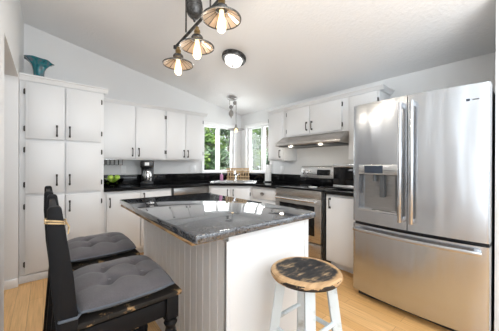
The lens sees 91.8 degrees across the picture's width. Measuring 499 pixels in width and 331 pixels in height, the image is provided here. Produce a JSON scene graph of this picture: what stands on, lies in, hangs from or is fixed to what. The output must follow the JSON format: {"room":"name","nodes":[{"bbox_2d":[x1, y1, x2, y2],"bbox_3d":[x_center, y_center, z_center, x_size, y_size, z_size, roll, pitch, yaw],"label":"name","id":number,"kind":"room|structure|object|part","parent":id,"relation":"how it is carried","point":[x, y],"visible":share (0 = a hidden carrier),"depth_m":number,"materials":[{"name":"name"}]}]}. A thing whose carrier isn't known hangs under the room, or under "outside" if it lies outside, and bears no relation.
{"room":"kitchen","nodes":[
{"label":"kitchen","id":0,"kind":"room"},
{"bbox_2d":[0,0,23,330],"bbox_3d":[-0.560,-0.265,0.240,0.130,2.931,7.140,0,0,-40],"label":"wall","id":1,"kind":"structure","parent":0,"point":[11,17],"depth_m":2.32,"materials":[{"name":"white paint"}]},
{"bbox_2d":[4,278,17,289],"bbox_3d":[-2.318,1.148,2.327,0.130,0.085,0.012,0,0,-40],"label":"baseboard","id":2,"kind":"structure","parent":1,"relation":"attached to","point":[13,283],"depth_m":2.33,"materials":[{"name":"white"}]},
{"bbox_2d":[24,23,240,191],"bbox_3d":[-1.439,-0.262,4.074,3.458,2.905,0.140,0,0,-40],"label":"wall","id":3,"kind":"structure","parent":0,"point":[72,63],"depth_m":3.57,"materials":[{"name":"white paint"}]},
{"bbox_2d":[121,166,125,172],"bbox_3d":[-1.878,0.060,3.607,0.070,0.116,0.009,0,0,-40],"label":"wall outlet","id":4,"kind":"object","parent":3,"relation":"attached to","point":[123,168],"visible":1,"depth_m":3.60,"materials":[{"name":"white plastic"}]},
{"bbox_2d":[104,97,165,159],"bbox_3d":[-1.702,-0.488,3.517,0.862,0.808,0.367,0,0,-40],"label":"upper cabinet","id":5,"kind":"object","parent":3,"relation":"attached to","point":[133,130],"visible":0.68,"depth_m":3.39,"materials":[{"name":"white paint"}]},
{"bbox_2d":[104,159,122,164],"bbox_3d":[-1.929,-0.044,3.349,0.300,0.078,0.240,0,0,-40],"label":"rack","id":6,"kind":"object","parent":5,"relation":"attached to","point":[104,159],"visible":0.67,"depth_m":3.30,"materials":[{"name":"silver metal"}]},
{"bbox_3d":[-1.769,-0.468,3.279,0.413,0.728,0.024,0,0,-40],"label":"door","id":7,"kind":"part","parent":5,"relation":"part of","materials":[{"name":"white paint"}]},
{"bbox_3d":[-1.701,-0.867,3.517,0.862,0.052,0.345,0,0,-40],"label":"crown moulding","id":8,"kind":"part","parent":5,"relation":"part of","materials":[{"name":"white paint"}]},
{"bbox_3d":[-1.450,-0.468,3.548,0.408,0.728,0.024,0,0,-40],"label":"door","id":9,"kind":"part","parent":5,"relation":"part of","materials":[{"name":"white paint"}]},
{"bbox_2d":[104,172,239,184],"bbox_3d":[-1.161,0.208,4.206,2.575,0.138,0.018,0,0,-40],"label":"backsplash","id":10,"kind":"structure","parent":3,"relation":"attached to","point":[136,178],"depth_m":4.14,"materials":[{"name":"black stone"}]},
{"bbox_2d":[165,107,207,160],"bbox_3d":[-1.097,-0.487,4.026,0.716,0.808,0.367,0,0,-40],"label":"upper cabinet","id":11,"kind":"object","parent":3,"relation":"attached to","point":[184,129],"visible":0.97,"depth_m":3.88,"materials":[{"name":"white paint"}]},
{"bbox_3d":[-1.151,-0.467,3.799,0.309,0.728,0.024,0,0,-40],"label":"door","id":12,"kind":"part","parent":11,"relation":"part of","materials":[{"name":"white paint"}]},
{"bbox_3d":[-1.099,-0.865,4.028,0.716,0.052,0.352,0,0,-40],"label":"crown moulding","id":13,"kind":"part","parent":11,"relation":"part of","materials":[{"name":"white paint"}]},
{"bbox_3d":[-0.911,-0.466,4.000,0.303,0.728,0.024,0,0,-40],"label":"door","id":14,"kind":"part","parent":11,"relation":"part of","materials":[{"name":"white paint"}]},
{"bbox_2d":[190,165,195,171],"bbox_3d":[-1.010,0.057,4.338,0.116,0.116,0.009,0,0,-40],"label":"wall outlet","id":15,"kind":"object","parent":3,"relation":"attached to","point":[192,167],"visible":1,"depth_m":4.33,"materials":[{"name":"white plastic"}]},
{"bbox_2d":[201,121,236,172],"bbox_3d":[-0.603,-0.338,4.729,0.805,0.959,0.130,0,0,-40],"label":"window","id":16,"kind":"structure","parent":3,"relation":"in","point":[208,124],"depth_m":4.74,"materials":[{"name":"white wood"}]},
{"bbox_2d":[4,252,493,330],"bbox_3d":[0.218,1.252,0.901,4.718,0.100,7.140,0,0,-40],"label":"floor","id":17,"kind":"structure","parent":0,"point":[358,311],"depth_m":1.98,"materials":[{"name":"brown wood"}]},
{"bbox_2d":[19,72,107,283],"bbox_3d":[-2.199,0.133,2.894,0.776,2.113,0.687,0,0,-40],"label":"pantry cabinet","id":18,"kind":"object","parent":17,"relation":"on","point":[61,122],"visible":0.84,"depth_m":2.60,"materials":[{"name":"white paint"}]},
{"bbox_3d":[-2.033,1.153,2.663,0.736,0.075,0.022,0,0,-40],"label":"board","id":19,"kind":"part","parent":18,"relation":"part of","materials":[{"name":"white paint"}]},
{"bbox_2d":[24,55,53,76],"bbox_3d":[-2.327,-1.050,2.683,0.259,0.252,0.265,0,0,-40],"label":"vase","id":20,"kind":"object","parent":18,"relation":"on","point":[39,65],"visible":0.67,"depth_m":2.63,"materials":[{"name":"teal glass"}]},
{"bbox_3d":[-2.149,0.710,2.548,0.317,0.784,0.024,0,0,-40],"label":"door","id":21,"kind":"part","parent":18,"relation":"part of","materials":[{"name":"white paint"}]},
{"bbox_3d":[-2.146,0.018,2.547,0.317,0.535,0.024,0,0,-40],"label":"door","id":22,"kind":"part","parent":18,"relation":"part of","materials":[{"name":"white paint"}]},
{"bbox_3d":[-2.144,-0.561,2.546,0.317,0.567,0.024,0,0,-40],"label":"door","id":23,"kind":"part","parent":18,"relation":"part of","materials":[{"name":"white paint"}]},
{"bbox_3d":[-2.197,-0.892,2.895,0.775,0.062,0.660,0,0,-40],"label":"crown moulding","id":24,"kind":"part","parent":18,"relation":"part of","materials":[{"name":"white paint"}]},
{"bbox_3d":[-1.892,0.711,2.764,0.331,0.784,0.024,0,0,-40],"label":"door","id":25,"kind":"part","parent":18,"relation":"part of","materials":[{"name":"white paint"}]},
{"bbox_3d":[-1.889,0.018,2.763,0.331,0.535,0.024,0,0,-40],"label":"door","id":26,"kind":"part","parent":18,"relation":"part of","materials":[{"name":"white paint"}]},
{"bbox_3d":[-1.887,-0.560,2.762,0.331,0.567,0.024,0,0,-40],"label":"door","id":27,"kind":"part","parent":18,"relation":"part of","materials":[{"name":"white paint"}]},
{"bbox_2d":[43,186,139,330],"bbox_3d":[-1.063,0.668,1.617,0.497,1.056,0.478,0,0,-40],"label":"counter chair","id":28,"kind":"object","parent":17,"relation":"on","point":[48,190],"visible":0.23,"depth_m":1.44,"materials":[{"name":"black paint"}]},
{"bbox_3d":[-1.354,0.667,1.654,0.099,1.056,0.044,0,0,-40],"label":"post","id":29,"kind":"part","parent":28,"relation":"part of","materials":[{"name":"black paint"}]},
{"bbox_3d":[-1.077,0.668,1.325,0.099,1.056,0.044,0,0,-40],"label":"post","id":30,"kind":"part","parent":28,"relation":"part of","materials":[{"name":"black paint"}]},
{"bbox_2d":[68,232,135,261],"bbox_3d":[-1.048,0.535,1.630,0.448,0.076,0.495,0,0,-40],"label":"seat cushion","id":31,"kind":"object","parent":28,"relation":"on","point":[84,248],"visible":0.91,"depth_m":1.55,"materials":[{"name":"grey fabric"}]},
{"bbox_3d":[-1.036,0.585,1.640,0.427,0.022,0.472,0,0,-40],"label":"seat","id":32,"kind":"part","parent":28,"relation":"part of","materials":[{"name":"black wood"}]},
{"bbox_2d":[47,194,181,330],"bbox_3d":[-0.655,0.670,1.151,0.497,1.056,0.478,0,0,-40],"label":"counter chair","id":33,"kind":"object","parent":17,"relation":"on","point":[164,303],"visible":0.75,"depth_m":0.92,"materials":[{"name":"black paint"}]},
{"bbox_3d":[-0.819,0.196,1.011,0.030,0.075,0.386,0,0,-40],"label":"rail","id":34,"kind":"part","parent":33,"relation":"part of","materials":[{"name":"black paint"}]},
{"bbox_3d":[-0.946,0.669,1.187,0.099,1.056,0.044,0,0,-40],"label":"post","id":35,"kind":"part","parent":33,"relation":"part of","materials":[{"name":"black paint"}]},
{"bbox_2d":[44,218,69,233],"bbox_3d":[-0.675,0.211,0.848,0.071,0.057,0.060,0,0,-40],"label":"tie","id":36,"kind":"object","parent":33,"relation":"attached to","point":[45,219],"visible":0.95,"depth_m":0.83,"materials":[{"name":"beige fabric"}]},
{"bbox_3d":[-0.669,0.671,0.858,0.099,1.056,0.044,0,0,-40],"label":"post","id":37,"kind":"part","parent":33,"relation":"part of","materials":[{"name":"black paint"}]},
{"bbox_2d":[57,255,173,324],"bbox_3d":[-0.649,0.537,1.155,0.448,0.076,0.495,0,0,-40],"label":"seat cushion","id":38,"kind":"object","parent":33,"relation":"on","point":[103,285],"visible":0.94,"depth_m":1.07,"materials":[{"name":"grey fabric"}]},
{"bbox_3d":[-0.524,0.648,0.993,0.355,0.073,0.028,0,0,-40],"label":"rail","id":39,"kind":"part","parent":33,"relation":"part of","materials":[{"name":"black paint"}]},
{"bbox_3d":[-0.628,0.587,1.173,0.427,0.022,0.472,0,0,-40],"label":"seat","id":40,"kind":"part","parent":33,"relation":"part of","materials":[{"name":"black wood"}]},
{"bbox_3d":[-0.632,0.898,1.439,0.068,0.600,0.068,0,0,-40],"label":"leg","id":41,"kind":"part","parent":33,"relation":"part of","materials":[{"name":"black paint"}]},
{"bbox_3d":[-0.368,0.899,1.125,0.068,0.600,0.068,0,0,-40],"label":"leg","id":42,"kind":"part","parent":33,"relation":"part of","materials":[{"name":"black paint"}]},
{"bbox_2d":[103,188,170,252],"bbox_3d":[-1.618,0.755,3.404,0.845,0.872,0.657,0,0,-40],"label":"base cabinet","id":43,"kind":"object","parent":17,"relation":"on","point":[117,218],"visible":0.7,"depth_m":3.07,"materials":[{"name":"white paint"}]},
{"bbox_3d":[-1.589,0.706,3.058,0.385,0.712,0.024,0,0,-40],"label":"door","id":44,"kind":"part","parent":43,"relation":"part of","materials":[{"name":"white paint"}]},
{"bbox_3d":[-1.281,0.706,3.316,0.392,0.712,0.024,0,0,-40],"label":"door","id":45,"kind":"part","parent":43,"relation":"part of","materials":[{"name":"white paint"}]},
{"bbox_2d":[104,172,300,191],"bbox_3d":[-0.645,0.232,3.594,2.578,0.178,1.618,0,0,-40],"label":"countertop","id":46,"kind":"structure","parent":43,"relation":"on","point":[161,181],"depth_m":3.90,"materials":[{"name":"black stone"}]},
{"bbox_2d":[104,178,123,185],"bbox_3d":[-1.854,0.224,3.283,0.282,0.103,0.282,0,0,-40],"label":"fruit bowl","id":47,"kind":"object","parent":46,"relation":"on","point":[119,181],"visible":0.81,"depth_m":3.22,"materials":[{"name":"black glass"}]},
{"bbox_2d":[140,161,153,184],"bbox_3d":[-1.513,0.104,3.580,0.176,0.345,0.270,0,0,-20],"label":"coffee maker","id":48,"kind":"object","parent":46,"relation":"on","point":[147,167],"visible":1,"depth_m":3.51,"materials":[{"name":"black plastic"}]},
{"bbox_2d":[212,180,256,182],"bbox_3d":[-0.255,0.364,4.177,0.750,0.186,0.450,0,0,5],"label":"sink","id":49,"kind":"object","parent":46,"relation":"in","point":[218,181],"visible":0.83,"depth_m":4.35,"materials":[{"name":"silver metal"}]},
{"bbox_2d":[226,168,249,179],"bbox_3d":[-0.218,0.165,4.650,0.430,0.227,0.192,0,0,5],"label":"dish rack","id":50,"kind":"object","parent":46,"relation":"on","point":[242,171],"visible":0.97,"depth_m":4.59,"materials":[{"name":"brown wood"}]},
{"bbox_3d":[-0.225,0.063,4.565,0.430,0.024,0.022,0,0,5],"label":"rail","id":51,"kind":"part","parent":50,"relation":"part of","materials":[{"name":"brown wood"}]},
{"bbox_2d":[264,162,271,181],"bbox_3d":[0.317,0.110,4.127,0.156,0.345,0.156,0,0,-40],"label":"paper towel holder","id":52,"kind":"object","parent":46,"relation":"on","point":[267,167],"visible":0.92,"depth_m":4.08,"materials":[{"name":"white paper"}]},
{"bbox_2d":[171,186,207,195],"bbox_3d":[-1.076,0.758,3.894,0.606,0.868,0.606,0,0,-40],"label":"dishwasher","id":53,"kind":"object","parent":17,"relation":"on","point":[199,189],"visible":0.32,"depth_m":3.64,"materials":[{"name":"grey metal"}]},
{"bbox_2d":[144,219,307,330],"bbox_3d":[-0.271,0.761,1.803,0.621,0.875,1.254,0,0,-40],"label":"kitchen island","id":54,"kind":"object","parent":17,"relation":"on","point":[227,284],"visible":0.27,"depth_m":1.30,"materials":[{"name":"white paint"}]},
{"bbox_3d":[-0.506,0.776,1.610,0.013,0.845,1.248,0,0,-40],"label":"beadboard panel","id":55,"kind":"part","parent":54,"relation":"part of","materials":[{"name":"white paint"}]},
{"bbox_2d":[120,193,314,245],"bbox_3d":[-0.330,0.311,1.753,0.825,0.054,1.333,0,0,-40],"label":"island countertop","id":56,"kind":"structure","parent":54,"relation":"on","point":[198,218],"depth_m":1.43,"materials":[{"name":"grey stone"}]},
{"bbox_3d":[-0.105,0.778,1.139,0.020,0.845,0.020,0,0,-40],"label":"corner post","id":57,"kind":"part","parent":54,"relation":"part of","materials":[{"name":"white paint"}]},
{"bbox_3d":[0.129,0.763,1.336,0.606,0.875,0.012,0,0,-40],"label":"panel","id":58,"kind":"part","parent":54,"relation":"part of","materials":[{"name":"white paint"}]},
{"bbox_2d":[208,186,251,200],"bbox_3d":[-0.267,0.758,4.277,1.111,0.872,1.056,0,0,-40],"label":"base cabinet","id":59,"kind":"object","parent":17,"relation":"on","point":[242,192],"visible":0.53,"depth_m":3.83,"materials":[{"name":"white paint"}]},
{"bbox_3d":[-0.461,0.709,3.848,0.303,0.712,0.024,0,0,2],"label":"door","id":60,"kind":"part","parent":59,"relation":"part of","materials":[{"name":"white paint"}]},
{"bbox_3d":[-0.146,0.710,3.838,0.303,0.712,0.024,0,0,2],"label":"door","id":61,"kind":"part","parent":59,"relation":"part of","materials":[{"name":"white paint"}]},
{"bbox_2d":[252,186,275,204],"bbox_3d":[0.428,0.762,3.805,0.657,0.872,0.555,0,0,-40],"label":"base cabinet","id":62,"kind":"object","parent":17,"relation":"on","point":[259,194],"visible":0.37,"depth_m":3.61,"materials":[{"name":"white paint"}]},
{"bbox_3d":[0.211,0.796,3.623,0.024,0.542,0.495,0,0,-40],"label":"door","id":63,"kind":"part","parent":62,"relation":"part of","materials":[{"name":"white paint"}]},
{"bbox_3d":[0.214,0.431,3.624,0.018,0.152,0.495,0,0,-40],"label":"drawer","id":64,"kind":"part","parent":62,"relation":"part of","materials":[{"name":"white paint"}]},
{"bbox_2d":[275,166,335,262],"bbox_3d":[0.826,0.605,3.269,0.702,1.190,0.762,0,0,-40],"label":"range","id":65,"kind":"object","parent":17,"relation":"on","point":[299,196],"visible":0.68,"depth_m":2.99,"materials":[{"name":"silver metal"}]},
{"bbox_3d":[0.571,0.430,3.074,0.059,0.023,0.632,0,0,-40],"label":"handle","id":66,"kind":"part","parent":65,"relation":"part of","materials":[{"name":"silver metal"}]},
{"bbox_3d":[0.609,0.664,3.104,0.043,0.522,0.728,0,0,-40],"label":"oven door","id":67,"kind":"part","parent":65,"relation":"part of","materials":[{"name":"metal"}]},
{"bbox_2d":[275,184,335,191],"bbox_3d":[0.838,0.293,3.277,0.635,0.022,0.762,0,0,-40],"label":"cooktop","id":68,"kind":"object","parent":65,"relation":"in","point":[293,187],"depth_m":3.19,"materials":[{"name":"black glass"}]},
{"bbox_3d":[0.609,1.037,3.105,0.041,0.205,0.728,0,0,-40],"label":"storage drawer","id":69,"kind":"part","parent":65,"relation":"part of","materials":[{"name":"metal"}]},
{"bbox_3d":[1.064,0.096,3.466,0.082,0.170,0.762,0,0,-40],"label":"control panel","id":70,"kind":"part","parent":65,"relation":"part of","materials":[{"name":"metal"}]},
{"bbox_2d":[269,257,342,330],"bbox_3d":[0.264,0.846,1.147,0.344,0.712,0.344,0,0,-40],"label":"round stool","id":71,"kind":"object","parent":17,"relation":"on","point":[308,276],"visible":1,"depth_m":1.11,"materials":[{"name":"brown wood"}]},
{"bbox_3d":[0.107,0.862,1.161,0.133,0.678,0.042,0,0,5],"label":"leg","id":72,"kind":"part","parent":71,"relation":"part of","materials":[{"name":"white paint"}]},
{"bbox_3d":[0.278,0.863,1.304,0.042,0.678,0.133,0,0,5],"label":"leg","id":73,"kind":"part","parent":71,"relation":"part of","materials":[{"name":"white paint"}]},
{"bbox_3d":[0.266,0.507,1.147,0.330,0.034,0.330,0,0,-40],"label":"seat","id":74,"kind":"part","parent":71,"relation":"part of","materials":[{"name":"brown wood"}]},
{"bbox_3d":[0.251,0.863,0.990,0.042,0.678,0.133,0,0,5],"label":"leg","id":75,"kind":"part","parent":71,"relation":"part of","materials":[{"name":"white paint"}]},
{"bbox_3d":[0.421,0.863,1.134,0.133,0.678,0.042,0,0,5],"label":"leg","id":76,"kind":"part","parent":71,"relation":"part of","materials":[{"name":"white paint"}]},
{"bbox_2d":[326,194,354,273],"bbox_3d":[1.253,0.766,2.824,0.657,0.872,0.461,0,0,-40],"label":"base cabinet","id":77,"kind":"object","parent":17,"relation":"on","point":[339,209],"visible":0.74,"depth_m":2.67,"materials":[{"name":"white paint"}]},
{"bbox_2d":[324,189,353,196],"bbox_3d":[1.260,0.240,2.827,0.648,0.178,0.461,0,0,-40],"label":"countertop","id":78,"kind":"structure","parent":77,"relation":"on","point":[342,192],"depth_m":2.68,"materials":[{"name":"black stone"}]},
{"bbox_2d":[333,164,353,189],"bbox_3d":[1.290,0.136,2.849,0.394,0.305,0.445,0,0,-40],"label":"microwave","id":79,"kind":"object","parent":78,"relation":"on","point":[343,174],"visible":0.44,"depth_m":2.80,"materials":[{"name":"metal"}]},
{"bbox_3d":[1.284,0.002,2.843,0.372,0.037,0.445,0,0,-40],"label":"panel","id":80,"kind":"part","parent":79,"relation":"part of","materials":[{"name":"silver metal"}]},
{"bbox_3d":[1.109,0.247,2.766,0.010,0.038,0.330,0,0,-40],"label":"handle","id":81,"kind":"part","parent":79,"relation":"part of","materials":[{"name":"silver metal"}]},
{"bbox_2d":[353,81,495,330],"bbox_3d":[1.561,0.322,2.169,0.967,1.766,0.916,0,0,-40],"label":"refrigerator","id":82,"kind":"object","parent":17,"relation":"on","point":[424,210],"visible":1,"depth_m":1.79,"materials":[{"name":"grey metal"}]},
{"bbox_3d":[1.140,-0.020,2.115,0.132,1.061,0.454,0,0,-40],"label":"door","id":83,"kind":"part","parent":82,"relation":"part of","materials":[{"name":"metal"}]},
{"bbox_3d":[1.193,-0.024,1.910,0.070,0.945,0.028,0,0,-40],"label":"handle","id":84,"kind":"part","parent":82,"relation":"part of","materials":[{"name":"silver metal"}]},
{"bbox_3d":[1.244,-0.023,1.850,0.070,0.945,0.028,0,0,-40],"label":"handle","id":85,"kind":"part","parent":82,"relation":"part of","materials":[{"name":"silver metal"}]},
{"bbox_3d":[1.285,0.840,1.940,0.132,0.608,0.916,0,0,-40],"label":"freezer drawer","id":86,"kind":"part","parent":82,"relation":"part of","materials":[{"name":"metal"}]},
{"bbox_3d":[1.436,-0.018,1.762,0.132,1.061,0.456,0,0,-40],"label":"door","id":87,"kind":"part","parent":82,"relation":"part of","materials":[{"name":"metal"}]},
{"bbox_2d":[20,0,495,114],"bbox_3d":[0.809,-1.438,1.293,3.618,0.876,7.300,0,0,-40],"label":"ceiling","id":88,"kind":"structure","parent":0,"point":[294,50],"depth_m":2.53,"materials":[{"name":"white paint"}]},
{"bbox_2d":[162,0,240,74],"bbox_3d":[-0.395,-1.137,1.818,0.256,0.723,0.926,0,0,-40],"label":"pendant","id":89,"kind":"object","parent":88,"relation":"hanging from","point":[221,22],"visible":1,"depth_m":1.80,"materials":[{"name":"glass"}]},
{"bbox_2d":[173,47,182,57],"bbox_3d":[-0.611,-0.970,2.075,0.088,0.090,0.088,0,0,-40],"label":"socket","id":90,"kind":"object","parent":89,"relation":"attached to","point":[177,53],"depth_m":2.05,"materials":[{"name":"metal"}]},
{"bbox_3d":[-0.612,-0.893,2.075,0.242,0.051,0.238,0,0,-40],"label":"lamp shade","id":91,"kind":"part","parent":89,"relation":"part of","materials":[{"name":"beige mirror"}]},
{"bbox_3d":[-0.612,-0.851,2.075,0.062,0.148,0.062,0,0,-40],"label":"bulb","id":92,"kind":"part","parent":89,"relation":"part of","materials":[{"name":"beige glass"}]},
{"bbox_3d":[-0.514,-1.258,1.959,0.012,0.356,0.012,0,0,-18],"label":"rod","id":93,"kind":"part","parent":89,"relation":"part of","materials":[{"name":"metal"}]},
{"bbox_2d":[191,26,202,41],"bbox_3d":[-0.393,-0.993,1.814,0.088,0.090,0.088,0,0,-40],"label":"socket","id":94,"kind":"object","parent":89,"relation":"attached to","point":[196,34],"depth_m":1.80,"materials":[{"name":"metal"}]},
{"bbox_3d":[-0.393,-0.915,1.814,0.242,0.051,0.238,0,0,-40],"label":"lamp shade","id":95,"kind":"part","parent":89,"relation":"part of","materials":[{"name":"beige glass"}]},
{"bbox_3d":[-0.393,-0.874,1.814,0.062,0.148,0.062,0,0,-40],"label":"bulb","id":96,"kind":"part","parent":89,"relation":"part of","materials":[{"name":"beige glass"}]},
{"bbox_2d":[215,0,226,12],"bbox_3d":[-0.180,-1.051,1.561,0.088,0.090,0.088,0,0,-40],"label":"socket","id":97,"kind":"object","parent":89,"relation":"attached to","point":[218,2],"depth_m":1.55,"materials":[{"name":"metal"}]},
{"bbox_3d":[-0.180,-0.973,1.562,0.242,0.051,0.238,0,0,-40],"label":"lamp shade","id":98,"kind":"part","parent":89,"relation":"part of","materials":[{"name":"beige glass"}]},
{"bbox_3d":[-0.180,-0.932,1.562,0.062,0.148,0.062,0,0,-40],"label":"bulb","id":99,"kind":"part","parent":89,"relation":"part of","materials":[{"name":"beige glass"}]},
{"bbox_2d":[222,49,245,67],"bbox_3d":[-0.186,-1.256,2.894,0.290,0.169,0.291,0,0,-27],"label":"ceiling light","id":100,"kind":"object","parent":88,"relation":"attached to","point":[234,58],"visible":1,"depth_m":2.81,"materials":[{"name":"glass"}]},
{"bbox_2d":[227,97,244,131],"bbox_3d":[-0.234,-0.860,4.159,0.303,0.586,0.296,0,0,5],"label":"pendant","id":101,"kind":"object","parent":88,"relation":"hanging from","point":[231,113],"visible":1,"depth_m":4.15,"materials":[{"name":"grey metal"}]},
{"bbox_3d":[-0.232,-0.633,4.159,0.296,0.029,0.296,0,0,5],"label":"lamp shade","id":102,"kind":"part","parent":101,"relation":"part of","materials":[{"name":"grey metal"}]},
{"bbox_2d":[241,52,495,174],"bbox_3d":[2.127,0.087,2.408,0.140,2.239,7.000,0,0,-40],"label":"wall","id":103,"kind":"structure","parent":0,"point":[482,68],"depth_m":2.77,"materials":[{"name":"white paint"}]},
{"bbox_2d":[244,121,271,173],"bbox_3d":[0.189,-0.335,4.661,0.130,0.959,0.775,0,0,-40],"label":"window","id":104,"kind":"structure","parent":103,"relation":"in","point":[263,127],"depth_m":4.68,"materials":[{"name":"white wood"}]},
{"bbox_3d":[0.212,-0.320,4.680,0.070,0.880,0.665,0,0,-40],"label":"frame","id":105,"kind":"part","parent":104,"relation":"part of","materials":[{"name":"white wood"}]},
{"bbox_2d":[241,173,300,182],"bbox_3d":[0.340,0.213,4.411,0.018,0.138,1.600,0,0,-40],"label":"backsplash","id":106,"kind":"structure","parent":103,"relation":"attached to","point":[290,178],"depth_m":4.20,"materials":[{"name":"black stone"}]},
{"bbox_2d":[266,108,296,160],"bbox_3d":[0.516,-0.481,3.929,0.367,0.808,0.345,0,0,-40],"label":"upper cabinet","id":107,"kind":"object","parent":103,"relation":"attached to","point":[276,116],"visible":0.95,"depth_m":3.82,"materials":[{"name":"white paint"}]},
{"bbox_3d":[0.519,-0.859,3.929,0.345,0.052,0.345,0,0,-40],"label":"crown moulding","id":108,"kind":"part","parent":107,"relation":"part of","materials":[{"name":"white paint"}]},
{"bbox_3d":[0.408,-0.461,3.842,0.024,0.728,0.290,0,0,-40],"label":"door","id":109,"kind":"part","parent":107,"relation":"part of","materials":[{"name":"white paint"}]},
{"bbox_2d":[282,92,348,137],"bbox_3d":[0.962,-0.652,3.400,0.367,0.461,1.035,0,0,-40],"label":"upper cabinet","id":110,"kind":"object","parent":103,"relation":"attached to","point":[329,114],"visible":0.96,"depth_m":3.22,"materials":[{"name":"white paint"}]},
{"bbox_3d":[0.699,-0.633,3.497,0.024,0.381,0.408,0,0,-40],"label":"door","id":111,"kind":"part","parent":110,"relation":"part of","materials":[{"name":"white paint"}]},
{"bbox_2d":[275,131,348,148],"bbox_3d":[0.901,-0.342,3.348,0.482,0.154,1.034,0,0,-40],"label":"range hood","id":112,"kind":"object","parent":110,"relation":"attached to","point":[341,138],"visible":0.83,"depth_m":3.15,"materials":[{"name":"metal"}]},
{"bbox_3d":[0.907,-0.273,3.357,0.420,0.010,0.970,0,0,-40],"label":"filter panel","id":113,"kind":"part","parent":112,"relation":"part of","materials":[{"name":"grey metal"}]},
{"bbox_3d":[0.963,-0.857,3.400,0.345,0.052,1.035,0,0,-40],"label":"crown moulding","id":114,"kind":"part","parent":110,"relation":"part of","materials":[{"name":"white paint"}]},
{"bbox_3d":[0.986,-0.631,3.155,0.024,0.381,0.468,0,0,-40],"label":"door","id":115,"kind":"part","parent":110,"relation":"part of","materials":[{"name":"white paint"}]},
{"bbox_2d":[347,83,394,159],"bbox_3d":[1.422,-0.476,2.851,0.367,0.808,0.397,0,0,-40],"label":"upper cabinet","id":116,"kind":"object","parent":103,"relation":"attached to","point":[379,92],"visible":0.41,"depth_m":2.79,"materials":[{"name":"white paint"}]},
{"bbox_3d":[1.306,-0.456,2.773,0.024,0.728,0.308,0,0,-40],"label":"door","id":117,"kind":"part","parent":116,"relation":"part of","materials":[{"name":"white paint"}]},
{"bbox_3d":[1.427,-0.854,2.854,0.352,0.052,0.397,0,0,-40],"label":"crown moulding","id":118,"kind":"part","parent":116,"relation":"part of","materials":[{"name":"white paint"}]},
{"bbox_2d":[494,0,498,330],"bbox_3d":[2.014,0.011,1.843,0.760,2.392,0.140,0,0,-40],"label":"wall","id":119,"kind":"structure","parent":0,"point":[496,298],"depth_m":1.65,"materials":[{"name":"white paint"}]},
{"bbox_3d":[-3.482,1.718,12.855,23.000,0.100,15.800,0,0,-40],"label":"garden","id":120,"kind":"object","parent":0,"visible":0},
{"bbox_2d":[204,127,228,169],"bbox_3d":[-1.415,0.081,7.545,1.472,3.212,1.400,0,0,-40],"label":"leafy tree","id":121,"kind":"object","parent":120,"relation":"on","point":[210,139],"visible":0.22,"depth_m":7.38,"materials":[{"name":"green plant"}]},
{"bbox_2d":[204,146,229,169],"bbox_3d":[-0.749,0.597,7.283,1.265,2.405,1.421,0,0,-40],"label":"shrub","id":122,"kind":"object","parent":120,"relation":"on","point":[224,159],"visible":0.27,"depth_m":7.10,"materials":[{"name":"green plant"}]},
{"bbox_2d":[220,129,257,156],"bbox_3d":[-0.661,-0.374,8.445,1.940,4.124,1.560,0,0,-40],"label":"shade tree","id":123,"kind":"object","parent":120,"relation":"on","point":[226,132],"visible":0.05,"depth_m":8.42,"materials":[{"name":"green plant"}]},
{"bbox_2d":[252,128,260,169],"bbox_3d":[2.293,-0.268,13.880,7.462,4.101,1.801,0,0,3],"label":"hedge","id":124,"kind":"object","parent":120,"relation":"on","point":[258,145],"visible":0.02,"depth_m":13.93,"materials":[{"name":"green plant"}]},
{"bbox_2d":[252,127,267,169],"bbox_3d":[0.660,-0.314,9.065,2.310,4.010,2.151,0,0,-40],"label":"tree","id":125,"kind":"object","parent":120,"relation":"on","point":[258,155],"visible":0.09,"depth_m":9.12,"materials":[{"name":"green plant"}]},
{"bbox_2d":[257,152,269,168],"bbox_3d":[1.009,-0.167,7.176,1.406,3.725,1.371,0,0,-40],"label":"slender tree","id":126,"kind":"object","parent":120,"relation":"on","point":[259,162],"visible":0.03,"depth_m":7.17,"materials":[{"name":"green plant"}]}
]}

